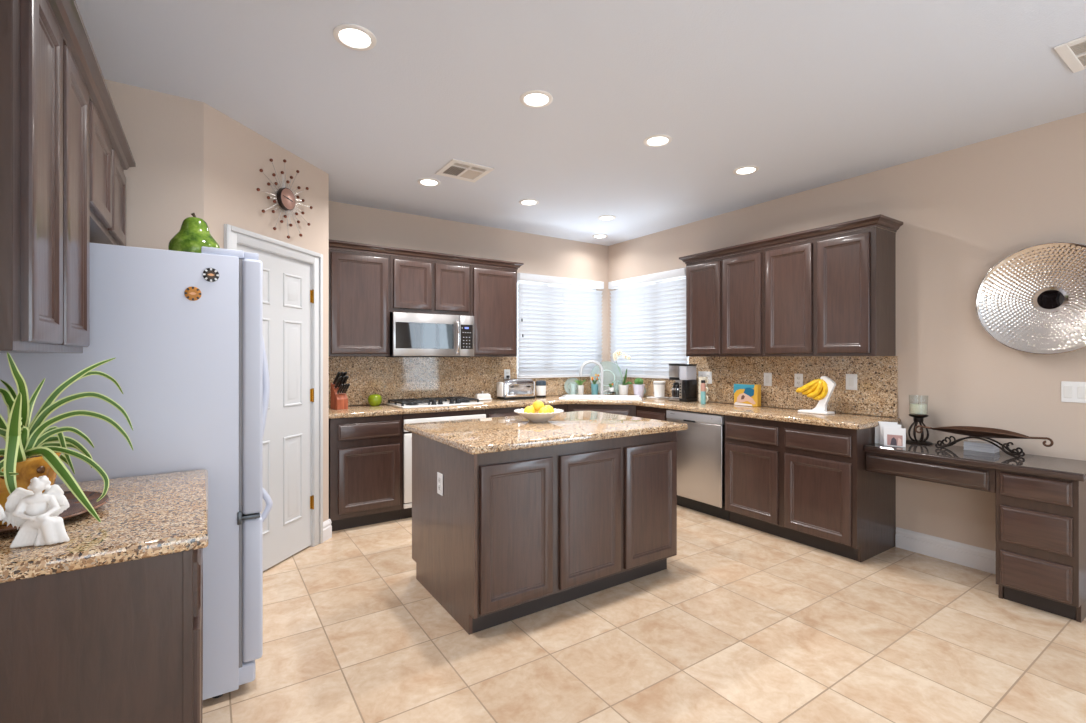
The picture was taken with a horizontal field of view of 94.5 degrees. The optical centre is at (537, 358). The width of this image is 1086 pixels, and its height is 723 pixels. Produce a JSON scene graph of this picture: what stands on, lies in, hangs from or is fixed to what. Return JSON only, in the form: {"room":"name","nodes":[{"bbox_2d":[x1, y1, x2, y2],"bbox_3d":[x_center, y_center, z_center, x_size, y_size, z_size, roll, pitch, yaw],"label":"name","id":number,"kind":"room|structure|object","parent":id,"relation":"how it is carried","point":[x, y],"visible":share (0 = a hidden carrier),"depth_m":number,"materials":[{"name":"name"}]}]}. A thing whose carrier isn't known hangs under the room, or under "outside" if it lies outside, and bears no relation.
{"room":"kitchen","nodes":[
{"label":"kitchen","id":0,"kind":"room"},
{"bbox_2d":[105,79,203,249],"bbox_3d":[-2.110,-0.018,2.593,0.638,2.746,0.100,0,0,-33],"label":"wall","id":1,"kind":"structure","parent":0,"point":[164,133],"depth_m":2.62,"materials":[{"name":"beige paint"}]},
{"bbox_2d":[204,103,328,521],"bbox_3d":[-1.747,-0.018,3.269,0.100,2.746,1.089,0,0,12],"label":"wall","id":2,"kind":"structure","parent":0,"point":[234,154],"depth_m":3.16,"materials":[{"name":"beige paint"}]},
{"bbox_2d":[224,224,322,546],"bbox_3d":[-1.707,0.295,3.278,0.074,2.120,0.863,0,0,12],"label":"trim","id":3,"kind":"structure","parent":2,"relation":"attached to","point":[233,235],"depth_m":3.61,"materials":[{"name":"grey paint"}]},
{"bbox_2d":[237,244,313,570],"bbox_3d":[-1.685,0.334,3.281,0.105,2.019,0.701,0,0,12],"label":"door","id":4,"kind":"structure","parent":2,"relation":"in","point":[288,296],"depth_m":3.38,"materials":[{"name":"grey paint"}]},
{"bbox_2d":[256,158,312,238],"bbox_3d":[-1.659,-1.045,3.296,0.060,0.510,0.509,0,0,10],"label":"clock","id":5,"kind":"object","parent":2,"relation":"attached to","point":[285,198],"visible":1,"depth_m":3.27,"materials":[{"name":"black metal"}]},
{"bbox_2d":[281,188,294,209],"bbox_3d":[-1.635,-1.045,3.291,0.001,0.133,0.133,0,0,12],"label":"clock","id":6,"kind":"object","parent":5,"relation":"on","point":[287,196],"depth_m":3.28,"materials":[{"name":"pink"}]},
{"bbox_2d":[329,201,607,406],"bbox_3d":[-1.127,-0.018,4.977,4.902,2.746,0.120,0,0,-33],"label":"wall","id":7,"kind":"structure","parent":0,"point":[540,254],"depth_m":5.25,"materials":[{"name":"beige paint"}]},
{"bbox_2d":[329,249,389,356],"bbox_3d":[-1.613,-0.462,4.387,0.552,0.890,0.329,0,0,-33],"label":"upper cabinet","id":8,"kind":"object","parent":7,"relation":"attached to","point":[359,282],"visible":0.82,"depth_m":4.27,"materials":[{"name":"brown wood"}]},
{"bbox_2d":[390,255,469,315],"bbox_3d":[-1.056,-0.658,4.754,0.778,0.498,0.329,0,0,-33],"label":"upper cabinet","id":9,"kind":"object","parent":7,"relation":"attached to","point":[417,285],"visible":0.91,"depth_m":4.59,"materials":[{"name":"brown wood"}]},
{"bbox_2d":[329,239,523,269],"bbox_3d":[-1.039,-0.940,4.747,1.906,0.064,0.356,0,0,-33],"label":"crown molding","id":10,"kind":"structure","parent":9,"relation":"attached to","point":[333,244],"depth_m":4.54,"materials":[{"name":"brown wood"}]},
{"bbox_2d":[385,312,473,356],"bbox_3d":[-1.014,-0.206,4.691,0.774,0.391,0.437,0,0,-33],"label":"microwave","id":11,"kind":"object","parent":9,"relation":"attached to","point":[411,334],"visible":0.99,"depth_m":4.53,"materials":[{"name":"silver metal"}]},
{"bbox_2d":[329,357,607,406],"bbox_3d":[-0.544,0.204,5.276,3.356,0.440,0.020,0,0,-33],"label":"backsplash","id":12,"kind":"structure","parent":7,"relation":"attached to","point":[388,377],"depth_m":4.91,"materials":[{"name":"beige stone"}]},
{"bbox_2d":[470,265,516,356],"bbox_3d":[-0.510,-0.462,5.113,0.524,0.890,0.329,0,0,-33],"label":"upper cabinet","id":13,"kind":"object","parent":7,"relation":"attached to","point":[493,290],"visible":0.88,"depth_m":4.98,"materials":[{"name":"brown wood"}]},
{"bbox_2d":[517,281,595,377],"bbox_3d":[0.205,-0.332,5.861,1.190,1.105,0.060,0,0,-33],"label":"window","id":14,"kind":"structure","parent":7,"relation":"in","point":[517,281],"depth_m":5.83,"materials":[{"name":"white plastic"}]},
{"bbox_2d":[517,273,603,376],"bbox_3d":[0.287,-0.362,5.788,1.203,1.135,0.072,0,0,-33],"label":"window blind","id":15,"kind":"object","parent":14,"relation":"attached to","point":[559,329],"visible":0.98,"depth_m":5.76,"materials":[{"name":"white plastic"}]},
{"bbox_2d":[76,0,1085,245],"bbox_3d":[0.981,-1.431,1.686,5.002,0.080,7.936,0,0,-33],"label":"ceiling","id":16,"kind":"structure","parent":0,"point":[811,94],"depth_m":2.55,"materials":[{"name":"white paint"}]},
{"bbox_2d":[333,24,376,50],"bbox_3d":[-0.792,-1.386,2.173,0.178,0.008,0.178,0,0,-33],"label":"recessed light","id":17,"kind":"object","parent":16,"relation":"in","point":[352,36],"visible":1,"depth_m":2.16,"materials":[{"name":"white"}]},
{"bbox_2d":[418,178,439,185],"bbox_3d":[-0.858,-1.386,3.957,0.178,0.008,0.178,0,0,-33],"label":"recessed light","id":18,"kind":"object","parent":16,"relation":"in","point":[423,181],"visible":1,"depth_m":3.95,"materials":[{"name":"white"}]},
{"bbox_2d":[435,159,493,181],"bbox_3d":[-0.545,-1.386,3.718,0.330,0.010,0.330,0,0,-33],"label":"ceiling vent","id":19,"kind":"object","parent":16,"relation":"in","point":[462,170],"visible":1,"depth_m":3.71,"materials":[{"name":"white metal"}]},
{"bbox_2d":[519,199,538,205],"bbox_3d":[-0.079,-1.386,4.466,0.178,0.008,0.178,0,0,-33],"label":"recessed light","id":20,"kind":"object","parent":16,"relation":"in","point":[528,202],"visible":1,"depth_m":4.46,"materials":[{"name":"white"}]},
{"bbox_2d":[520,90,552,107],"bbox_3d":[-0.008,-1.386,2.689,0.178,0.008,0.178,0,0,-33],"label":"recessed light","id":21,"kind":"object","parent":16,"relation":"in","point":[532,98],"visible":1,"depth_m":2.68,"materials":[{"name":"white"}]},
{"bbox_2d":[598,215,615,220],"bbox_3d":[0.681,-1.386,4.960,0.178,0.008,0.178,0,0,-33],"label":"recessed light","id":22,"kind":"object","parent":16,"relation":"in","point":[604,217],"visible":1,"depth_m":4.94,"materials":[{"name":"white"}]},
{"bbox_2d":[643,134,671,146],"bbox_3d":[0.764,-1.386,3.203,0.178,0.008,0.178,0,0,-33],"label":"recessed light","id":23,"kind":"object","parent":16,"relation":"in","point":[658,140],"visible":1,"depth_m":3.19,"materials":[{"name":"white"}]},
{"bbox_2d":[733,165,758,174],"bbox_3d":[1.537,-1.386,3.706,0.178,0.008,0.178,0,0,-33],"label":"recessed light","id":24,"kind":"object","parent":16,"relation":"in","point":[744,170],"visible":1,"depth_m":3.70,"materials":[{"name":"white"}]},
{"bbox_2d":[1054,35,1085,72],"bbox_3d":[2.545,-1.386,2.191,0.350,0.010,0.350,0,0,-33],"label":"ceiling vent","id":25,"kind":"object","parent":16,"relation":"in","point":[1073,53],"visible":1,"depth_m":2.27,"materials":[{"name":"white metal"}]},
{"bbox_2d":[633,384,644,396],"bbox_3d":[1.117,0.356,5.551,0.136,0.138,0.136,0,0,-33],"label":"pot","id":26,"kind":"object","parent":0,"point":[638,389],"depth_m":5.50,"materials":[{"name":"white ceramic"}]},
{"bbox_2d":[202,505,1085,722],"bbox_3d":[0.981,1.385,1.686,5.002,0.060,7.936,0,0,-33],"label":"floor","id":27,"kind":"structure","parent":0,"point":[743,624],"depth_m":2.34,"materials":[{"name":"beige tile"}]},
{"bbox_2d":[0,548,202,722],"bbox_3d":[-1.325,0.911,1.404,0.640,0.888,0.822,0,0,-33],"label":"base cabinet","id":28,"kind":"object","parent":27,"relation":"on","point":[122,642],"visible":0.65,"depth_m":1.14,"materials":[{"name":"brown wood"}]},
{"bbox_2d":[0,469,207,582],"bbox_3d":[-1.313,0.445,1.402,0.656,0.040,0.850,0,0,-33],"label":"countertop","id":29,"kind":"structure","parent":28,"relation":"on","point":[146,516],"depth_m":1.25,"materials":[{"name":"beige stone"}]},
{"bbox_2d":[0,505,5,520],"bbox_3d":[-1.246,0.348,1.091,0.130,0.153,0.085,0,0,-8],"label":"angel figurine","id":30,"kind":"object","parent":29,"relation":"on","point":[2,512],"visible":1,"depth_m":1.13,"materials":[{"name":"white ceramic"}]},
{"bbox_2d":[2,476,69,547],"bbox_3d":[-1.155,0.348,1.153,0.130,0.153,0.085,0,0,-31],"label":"angel figurine","id":31,"kind":"object","parent":29,"relation":"on","point":[36,513],"visible":1,"depth_m":1.15,"materials":[{"name":"white ceramic"}]},
{"bbox_2d":[0,491,108,534],"bbox_3d":[-1.382,0.412,1.317,0.392,0.026,0.392,0,0,-33],"label":"serving tray","id":32,"kind":"object","parent":29,"relation":"on","point":[76,509],"visible":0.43,"depth_m":1.39,"materials":[{"name":"paint"}]},
{"bbox_2d":[0,352,132,524],"bbox_3d":[-1.287,0.201,1.321,0.363,0.431,0.380,0,0,-33],"label":"spider plant","id":33,"kind":"object","parent":32,"relation":"on","point":[31,450],"visible":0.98,"depth_m":1.28,"materials":[{"name":"green plant"}]},
{"bbox_2d":[0,243,272,699],"bbox_3d":[-1.639,0.458,2.213,0.896,1.795,0.841,0,0,-33],"label":"refrigerator","id":34,"kind":"object","parent":27,"relation":"on","point":[192,377],"visible":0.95,"depth_m":1.93,"materials":[{"name":"grey metal"}]},
{"bbox_2d":[184,287,200,300],"bbox_3d":[-1.321,-0.248,1.921,0.054,0.054,0.007,0,0,-33],"label":"magnet","id":35,"kind":"object","parent":34,"relation":"attached to","point":[191,293],"visible":1,"depth_m":1.92,"materials":[{"name":"orange"}]},
{"bbox_2d":[168,213,219,252],"bbox_3d":[-1.523,-0.526,2.230,0.194,0.240,0.194,0,0,-33],"label":"pear","id":36,"kind":"object","parent":34,"relation":"on","point":[193,234],"visible":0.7,"depth_m":2.17,"materials":[{"name":"ceramic"}]},
{"bbox_2d":[203,268,218,281],"bbox_3d":[-1.272,-0.325,1.953,0.054,0.054,0.007,0,0,-33],"label":"magnet","id":37,"kind":"object","parent":34,"relation":"attached to","point":[209,274],"visible":1,"depth_m":1.95,"materials":[{"name":"black plastic"}]},
{"bbox_2d":[329,414,402,530],"bbox_3d":[-1.525,0.911,4.268,0.568,0.888,0.625,0,0,-33],"label":"base cabinet","id":38,"kind":"object","parent":27,"relation":"on","point":[366,453],"visible":0.83,"depth_m":4.00,"materials":[{"name":"brown wood"}]},
{"bbox_2d":[400,409,485,518],"bbox_3d":[-0.940,0.912,4.601,0.768,0.886,0.655,0,0,-33],"label":"oven","id":39,"kind":"object","parent":27,"relation":"on","point":[406,512],"visible":0.23,"depth_m":4.22,"materials":[{"name":"white metal"}]},
{"bbox_2d":[485,404,566,417],"bbox_3d":[-0.252,0.911,5.106,0.928,0.888,0.625,0,0,-33],"label":"base cabinet","id":40,"kind":"object","parent":27,"relation":"on","point":[498,412],"visible":0.06,"depth_m":4.72,"materials":[{"name":"brown wood"}]},
{"bbox_2d":[412,431,676,634],"bbox_3d":[0.053,0.906,3.166,1.428,0.898,0.900,0,0,-33],"label":"kitchen island","id":41,"kind":"object","parent":27,"relation":"on","point":[511,535],"visible":0.87,"depth_m":2.72,"materials":[{"name":"brown wood"}]},
{"bbox_2d":[437,472,442,495],"bbox_3d":[-0.539,0.690,2.759,0.008,0.118,0.072,0,0,-33],"label":"wall outlet","id":42,"kind":"object","parent":41,"relation":"attached to","point":[439,475],"visible":1,"depth_m":2.75,"materials":[{"name":"white plastic"}]},
{"bbox_2d":[403,410,687,454],"bbox_3d":[0.050,0.436,3.188,1.510,0.041,0.990,0,0,-33],"label":"island countertop","id":43,"kind":"structure","parent":41,"relation":"on","point":[494,434],"depth_m":2.97,"materials":[{"name":"stone"}]},
{"bbox_2d":[514,409,562,421],"bbox_3d":[0.006,0.379,3.327,0.330,0.071,0.330,0,0,-33],"label":"fruit bowl","id":44,"kind":"object","parent":43,"relation":"on","point":[533,417],"visible":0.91,"depth_m":3.23,"materials":[{"name":"white ceramic"}]},
{"bbox_2d":[524,406,534,412],"bbox_3d":[-0.056,0.349,3.291,0.077,0.072,0.075,0,0,-12],"label":"lemon","id":45,"kind":"object","parent":44,"relation":"in","point":[529,409],"visible":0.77,"depth_m":3.26,"materials":[{"name":"yellow food"}]},
{"bbox_2d":[532,401,543,410],"bbox_3d":[0.004,0.317,3.330,0.077,0.071,0.075,0,0,-7],"label":"lemon","id":46,"kind":"object","parent":44,"relation":"in","point":[537,405],"visible":0.8,"depth_m":3.30,"materials":[{"name":"yellow food"}]},
{"bbox_2d":[567,404,635,416],"bbox_3d":[0.713,0.911,5.475,1.078,0.888,1.070,0,0,-33],"label":"base cabinet","id":47,"kind":"object","parent":27,"relation":"on","point":[628,410],"visible":0.07,"depth_m":5.05,"materials":[{"name":"brown wood"}]},
{"bbox_2d":[329,393,900,429],"bbox_3d":[0.325,0.445,3.978,3.374,0.040,3.143,0,0,-33],"label":"countertop","id":48,"kind":"structure","parent":47,"relation":"on","point":[839,420],"depth_m":4.17,"materials":[{"name":"beige stone"}]},
{"bbox_2d":[331,383,347,409],"bbox_3d":[-1.671,0.318,4.223,0.120,0.214,0.092,0,0,42],"label":"knife block","id":49,"kind":"object","parent":48,"relation":"on","point":[338,401],"visible":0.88,"depth_m":4.19,"materials":[{"name":"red wood"}]},
{"bbox_2d":[368,393,381,405],"bbox_3d":[-1.460,0.367,4.499,0.120,0.117,0.120,0,0,-33],"label":"apple","id":50,"kind":"object","parent":48,"relation":"on","point":[375,399],"visible":1,"depth_m":4.46,"materials":[{"name":"green food"}]},
{"bbox_2d":[386,396,483,408],"bbox_3d":[-0.945,0.393,4.616,0.756,0.064,0.480,0,0,-33],"label":"gas cooktop","id":51,"kind":"object","parent":48,"relation":"in","point":[457,400],"visible":1,"depth_m":4.52,"materials":[{"name":"white metal"}]},
{"bbox_2d":[474,391,491,400],"bbox_3d":[-0.564,0.380,5.119,0.180,0.090,0.090,0,0,-33],"label":"butter dish","id":52,"kind":"object","parent":48,"relation":"on","point":[481,396],"visible":0.83,"depth_m":5.09,"materials":[{"name":"white ceramic"}]},
{"bbox_2d":[497,379,534,399],"bbox_3d":[-0.223,0.320,5.251,0.389,0.208,0.194,0,0,-31],"label":"toaster","id":53,"kind":"object","parent":48,"relation":"on","point":[507,389],"visible":1,"depth_m":5.17,"materials":[{"name":"silver metal"}]},
{"bbox_2d":[536,380,545,397],"bbox_3d":[0.035,0.333,5.483,0.118,0.184,0.118,0,0,-33],"label":"canister","id":54,"kind":"object","parent":48,"relation":"on","point":[540,384],"visible":1,"depth_m":5.44,"materials":[{"name":"white plastic"}]},
{"bbox_2d":[575,380,585,394],"bbox_3d":[0.485,0.334,5.698,0.116,0.182,0.130,0,0,-33],"label":"potted succulent","id":55,"kind":"object","parent":48,"relation":"on","point":[579,382],"visible":0.98,"depth_m":5.68,"materials":[{"name":"white ceramic"}]},
{"bbox_2d":[579,360,610,394],"bbox_3d":[0.639,0.221,5.626,0.357,0.407,0.081,0,0,2],"label":"faucet","id":56,"kind":"object","parent":48,"relation":"on","point":[602,391],"visible":0.94,"depth_m":5.61,"materials":[{"name":"silver metal"}]},
{"bbox_2d":[591,374,598,394],"bbox_3d":[0.657,0.300,5.728,0.102,0.249,0.106,0,0,11],"label":"flowering plant","id":57,"kind":"object","parent":48,"relation":"on","point":[594,387],"visible":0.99,"depth_m":5.69,"materials":[{"name":"orange plant"}]},
{"bbox_2d":[559,394,641,400],"bbox_3d":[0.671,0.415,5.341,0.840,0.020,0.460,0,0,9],"label":"sink","id":58,"kind":"object","parent":48,"relation":"in","point":[566,396],"visible":1,"depth_m":5.36,"materials":[{"name":"white ceramic"}]},
{"bbox_2d":[612,350,631,394],"bbox_3d":[0.948,0.164,5.625,0.177,0.523,0.161,0,0,-33],"label":"potted orchid","id":59,"kind":"object","parent":48,"relation":"on","point":[623,389],"visible":0.99,"depth_m":5.62,"materials":[{"name":"white ceramic"}]},
{"bbox_2d":[633,378,644,396],"bbox_3d":[1.117,0.321,5.551,0.136,0.207,0.136,0,0,-33],"label":"potted cactus","id":60,"kind":"object","parent":48,"relation":"on","point":[638,387],"visible":0.95,"depth_m":5.51,"materials":[{"name":"white ceramic"}]},
{"bbox_2d":[647,397,668,398],"bbox_3d":[1.286,0.419,5.343,0.185,0.012,0.170,0,0,-33],"label":"tray","id":61,"kind":"object","parent":48,"relation":"on","point":[647,397],"visible":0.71,"depth_m":5.30,"materials":[{"name":"white plastic"}]},
{"bbox_2d":[653,381,665,396],"bbox_3d":[1.299,0.327,5.364,0.130,0.171,0.130,0,0,-33],"label":"canister","id":62,"kind":"object","parent":61,"relation":"on","point":[659,386],"visible":1,"depth_m":5.31,"materials":[{"name":"white ceramic"}]},
{"bbox_2d":[669,364,696,401],"bbox_3d":[1.438,0.239,5.004,0.175,0.371,0.227,0,0,-33],"label":"coffee maker","id":63,"kind":"object","parent":48,"relation":"on","point":[684,389],"visible":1,"depth_m":4.93,"materials":[{"name":"black plastic"}]},
{"bbox_2d":[669,366,679,379],"bbox_3d":[1.392,0.145,5.031,0.096,0.144,0.124,0,0,-33],"label":"basket","id":64,"kind":"object","parent":63,"relation":"on","point":[674,371],"depth_m":4.99,"materials":[{"name":"metal"}]},
{"bbox_2d":[701,380,705,403],"bbox_3d":[1.529,0.314,4.641,0.046,0.222,0.046,0,0,-33],"label":"drink bottle","id":65,"kind":"object","parent":48,"relation":"on","point":[703,386],"visible":1,"depth_m":4.62,"materials":[{"name":"teal"}]},
{"bbox_2d":[734,383,760,406],"bbox_3d":[1.872,0.327,4.487,0.058,0.194,0.235,0,0,-33],"label":"box","id":66,"kind":"object","parent":48,"relation":"on","point":[744,394],"visible":1,"depth_m":4.45,"materials":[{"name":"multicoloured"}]},
{"bbox_2d":[798,376,835,414],"bbox_3d":[2.158,0.280,3.868,0.110,0.290,0.254,0,0,-33],"label":"stand","id":67,"kind":"object","parent":48,"relation":"on","point":[821,408],"visible":0.98,"depth_m":3.81,"materials":[{"name":"white plastic"}]},
{"bbox_2d":[796,379,827,399],"bbox_3d":[2.137,0.232,3.901,0.085,0.178,0.247,0,0,-33],"label":"banana bunch","id":68,"kind":"object","parent":67,"relation":"hanging from","point":[817,389],"visible":1,"depth_m":3.85,"materials":[{"name":"yellow food"}]},
{"bbox_2d":[636,405,669,420],"bbox_3d":[1.324,0.911,4.986,0.596,0.888,0.415,0,0,-33],"label":"base cabinet","id":69,"kind":"object","parent":27,"relation":"on","point":[641,411],"visible":0.18,"depth_m":4.81,"materials":[{"name":"brown wood"}]},
{"bbox_2d":[666,409,728,520],"bbox_3d":[1.583,0.913,4.540,0.557,0.884,0.606,0,0,-33],"label":"dishwasher","id":70,"kind":"object","parent":27,"relation":"on","point":[700,447],"visible":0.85,"depth_m":4.32,"materials":[{"name":"silver metal"}]},
{"bbox_2d":[725,415,895,561],"bbox_3d":[2.054,0.911,3.877,0.596,0.888,1.010,0,0,-33],"label":"base cabinet","id":71,"kind":"object","parent":27,"relation":"on","point":[806,484],"visible":0.97,"depth_m":3.57,"materials":[{"name":"brown wood"}]},
{"bbox_2d":[864,443,1085,622],"bbox_3d":[2.655,0.967,3.061,0.492,0.776,1.012,0,0,-33],"label":"desk","id":72,"kind":"object","parent":27,"relation":"on","point":[1041,500],"visible":0.89,"depth_m":2.71,"materials":[{"name":"brown wood"}]},
{"bbox_2d":[875,421,897,443],"bbox_3d":[2.351,0.503,3.386,0.125,0.150,0.020,0,0,39],"label":"greeting card","id":73,"kind":"object","parent":72,"relation":"on","point":[877,429],"visible":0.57,"depth_m":3.41,"materials":[{"name":"white paper"}]},
{"bbox_2d":[880,423,900,444],"bbox_3d":[2.352,0.508,3.345,0.115,0.140,0.018,0,0,39],"label":"greeting card","id":74,"kind":"object","parent":72,"relation":"on","point":[882,426],"visible":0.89,"depth_m":3.36,"materials":[{"name":"white paper"}]},
{"bbox_2d":[884,427,905,446],"bbox_3d":[2.351,0.518,3.306,0.118,0.120,0.020,0,0,39],"label":"greeting card","id":75,"kind":"object","parent":72,"relation":"on","point":[892,436],"visible":1,"depth_m":3.30,"materials":[{"name":"white paper"}]},
{"bbox_2d":[887,434,902,445],"bbox_3d":[2.346,0.539,3.298,0.083,0.070,0.001,0,0,39],"label":"print","id":76,"kind":"object","parent":75,"relation":"attached to","point":[896,440],"depth_m":3.30},
{"bbox_2d":[906,407,932,444],"bbox_3d":[2.599,0.416,3.426,0.156,0.325,0.156,0,0,-33],"label":"candle holder","id":77,"kind":"object","parent":72,"relation":"on","point":[917,418],"visible":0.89,"depth_m":3.40,"materials":[{"name":"black metal"}]},
{"bbox_2d":[908,414,927,421],"bbox_3d":[2.599,0.408,3.426,0.112,0.048,0.112,0,0,-33],"label":"cup","id":78,"kind":"object","parent":77,"relation":"on","point":[916,417],"depth_m":3.40,"materials":[{"name":"black metal"}]},
{"bbox_2d":[910,403,926,413],"bbox_3d":[2.599,0.339,3.426,0.094,0.072,0.094,0,0,-33],"label":"pillar candle","id":79,"kind":"object","parent":77,"relation":"in","point":[915,408],"visible":1,"depth_m":3.39,"materials":[{"name":"beige wax"}]},
{"bbox_2d":[963,446,998,452],"bbox_3d":[2.786,0.567,3.152,0.110,0.022,0.150,0,0,-35],"label":"booklet","id":80,"kind":"object","parent":72,"relation":"on","point":[965,447],"visible":0.71,"depth_m":3.11,"materials":[{"name":"white paper"}]},
{"bbox_2d":[963,444,999,448],"bbox_3d":[2.789,0.549,3.154,0.110,0.014,0.150,0,0,-31],"label":"booklet","id":81,"kind":"object","parent":80,"relation":"on","point":[969,445],"visible":0.57,"depth_m":3.12,"materials":[{"name":"white paper"}]},
{"bbox_2d":[963,440,998,446],"bbox_3d":[2.783,0.534,3.150,0.110,0.016,0.150,0,0,-35],"label":"booklet","id":82,"kind":"object","parent":81,"relation":"on","point":[971,442],"visible":0.81,"depth_m":3.13,"materials":[{"name":"white paper"}]},
{"bbox_2d":[915,425,1053,457],"bbox_3d":[2.705,0.505,3.084,0.228,0.146,0.661,0,0,-33],"label":"tray","id":83,"kind":"object","parent":72,"relation":"on","point":[981,433],"visible":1,"depth_m":3.04,"materials":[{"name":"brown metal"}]},
{"bbox_2d":[608,112,1085,550],"bbox_3d":[3.034,-0.018,3.026,0.100,2.746,7.716,0,0,-33],"label":"wall","id":84,"kind":"structure","parent":0,"point":[962,211],"depth_m":3.33,"materials":[{"name":"beige paint"}]},
{"bbox_2d":[616,277,685,378],"bbox_3d":[1.299,-0.332,5.687,0.060,1.105,1.170,0,0,-33],"label":"window","id":85,"kind":"structure","parent":84,"relation":"in","point":[682,277],"depth_m":5.68,"materials":[{"name":"white plastic"}]},
{"bbox_2d":[608,267,687,377],"bbox_3d":[1.206,-0.362,5.636,0.072,1.135,1.183,0,0,-33],"label":"window blind","id":86,"kind":"object","parent":85,"relation":"attached to","point":[648,322],"visible":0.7,"depth_m":5.59,"materials":[{"name":"white plastic"}]},
{"bbox_2d":[686,249,763,356],"bbox_3d":[1.766,-0.462,4.563,0.324,0.890,0.809,0,0,-33],"label":"upper cabinet","id":87,"kind":"object","parent":84,"relation":"attached to","point":[725,295],"visible":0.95,"depth_m":4.42,"materials":[{"name":"brown wood"}]},
{"bbox_2d":[679,214,902,263],"bbox_3d":[1.982,-0.940,4.207,0.352,0.064,1.737,0,0,-33],"label":"crown molding","id":88,"kind":"structure","parent":87,"relation":"attached to","point":[881,221],"depth_m":3.85,"materials":[{"name":"brown wood"}]},
{"bbox_2d":[608,356,897,416],"bbox_3d":[1.726,0.204,4.899,0.020,0.440,3.104,0,0,-33],"label":"backsplash","id":89,"kind":"structure","parent":84,"relation":"attached to","point":[876,394],"depth_m":4.15,"materials":[{"name":"beige stone"}]},
{"bbox_2d":[698,371,711,383],"bbox_3d":[1.658,0.190,4.977,0.008,0.120,0.160,0,0,-33],"label":"wall outlet","id":90,"kind":"object","parent":89,"relation":"attached to","point":[700,373],"visible":0.68,"depth_m":4.96,"materials":[{"name":"white plastic"}]},
{"bbox_2d":[764,373,771,385],"bbox_3d":[2.024,0.185,4.420,0.009,0.116,0.075,0,0,-33],"label":"wall switch","id":91,"kind":"object","parent":89,"relation":"attached to","point":[767,376],"visible":1,"depth_m":4.41,"materials":[{"name":"white plastic"}]},
{"bbox_2d":[794,374,802,386],"bbox_3d":[2.177,0.185,4.189,0.008,0.114,0.072,0,0,-33],"label":"wall outlet","id":92,"kind":"object","parent":89,"relation":"attached to","point":[798,378],"visible":0.96,"depth_m":4.19,"materials":[{"name":"white plastic"}]},
{"bbox_2d":[846,374,856,389],"bbox_3d":[2.402,0.181,3.845,0.009,0.122,0.082,0,0,-33],"label":"wall outlet","id":93,"kind":"object","parent":89,"relation":"attached to","point":[851,379],"visible":1,"depth_m":3.84,"materials":[{"name":"white plastic"}]},
{"bbox_2d":[764,227,895,355],"bbox_3d":[2.217,-0.462,3.877,0.324,0.890,0.830,0,0,-33],"label":"upper cabinet","id":94,"kind":"object","parent":84,"relation":"attached to","point":[833,295],"visible":1,"depth_m":3.68,"materials":[{"name":"brown wood"}]},
{"bbox_2d":[895,527,995,573],"bbox_3d":[2.762,1.285,3.331,0.018,0.140,0.670,0,0,-33],"label":"baseboard","id":95,"kind":"structure","parent":84,"relation":"attached to","point":[982,559],"depth_m":3.36,"materials":[{"name":"white paint"}]},
{"bbox_2d":[976,242,1085,354],"bbox_3d":[2.980,-0.345,2.925,0.096,0.646,0.646,0,0,-33],"label":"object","id":96,"kind":"object","parent":84,"relation":"attached to","point":[1033,300],"visible":1,"depth_m":2.96,"materials":[{"name":"silver metal"}]},
{"bbox_2d":[1037,290,1063,308],"bbox_3d":[3.005,-0.345,2.942,0.005,0.116,0.116,0,0,-33],"label":"mirror","id":97,"kind":"object","parent":96,"relation":"attached to","point":[1046,299],"depth_m":2.94,"materials":[{"name":"grey mirror"}]},
{"bbox_2d":[1061,381,1085,402],"bbox_3d":[3.086,0.193,2.846,0.009,0.120,0.165,0,0,-33],"label":"light switch","id":98,"kind":"object","parent":84,"relation":"attached to","point":[1075,392],"visible":1,"depth_m":2.87,"materials":[{"name":"white plastic"}]},
{"bbox_3d":[-1.061,-0.018,0.329,0.100,2.746,7.716,0,0,-33],"label":"wall","id":99,"kind":"structure","parent":0,"visible":0},
{"bbox_2d":[0,0,89,352],"bbox_3d":[-1.440,-0.462,1.294,0.327,0.890,0.725,0,0,-33],"label":"upper cabinet","id":100,"kind":"object","parent":99,"relation":"attached to","point":[45,100],"visible":1,"depth_m":1.21,"materials":[{"name":"brown wood"}]},
{"bbox_2d":[90,101,125,245],"bbox_3d":[-1.891,-0.706,1.980,0.327,0.402,0.913,0,0,-33],"label":"upper cabinet","id":101,"kind":"object","parent":99,"relation":"attached to","point":[107,177],"visible":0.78,"depth_m":2.00,"materials":[{"name":"brown wood"}]},
{"bbox_2d":[46,0,135,171],"bbox_3d":[-1.679,-0.940,1.684,0.354,0.064,1.736,0,0,-33],"label":"crown molding","id":102,"kind":"structure","parent":101,"relation":"attached to","point":[66,14],"depth_m":1.64,"materials":[{"name":"brown wood"}]},
{"bbox_3d":[-1.809,-0.018,4.047,0.100,2.746,0.682,0,0,-33],"label":"wall","id":103,"kind":"structure","parent":0,"visible":0},
{"bbox_2d":[323,519,331,541],"bbox_3d":[-1.597,1.285,3.811,0.067,0.140,0.237,0,0,-15],"label":"baseboard","id":104,"kind":"structure","parent":103,"relation":"attached to","point":[327,528],"depth_m":3.75,"materials":[{"name":"white paint"}]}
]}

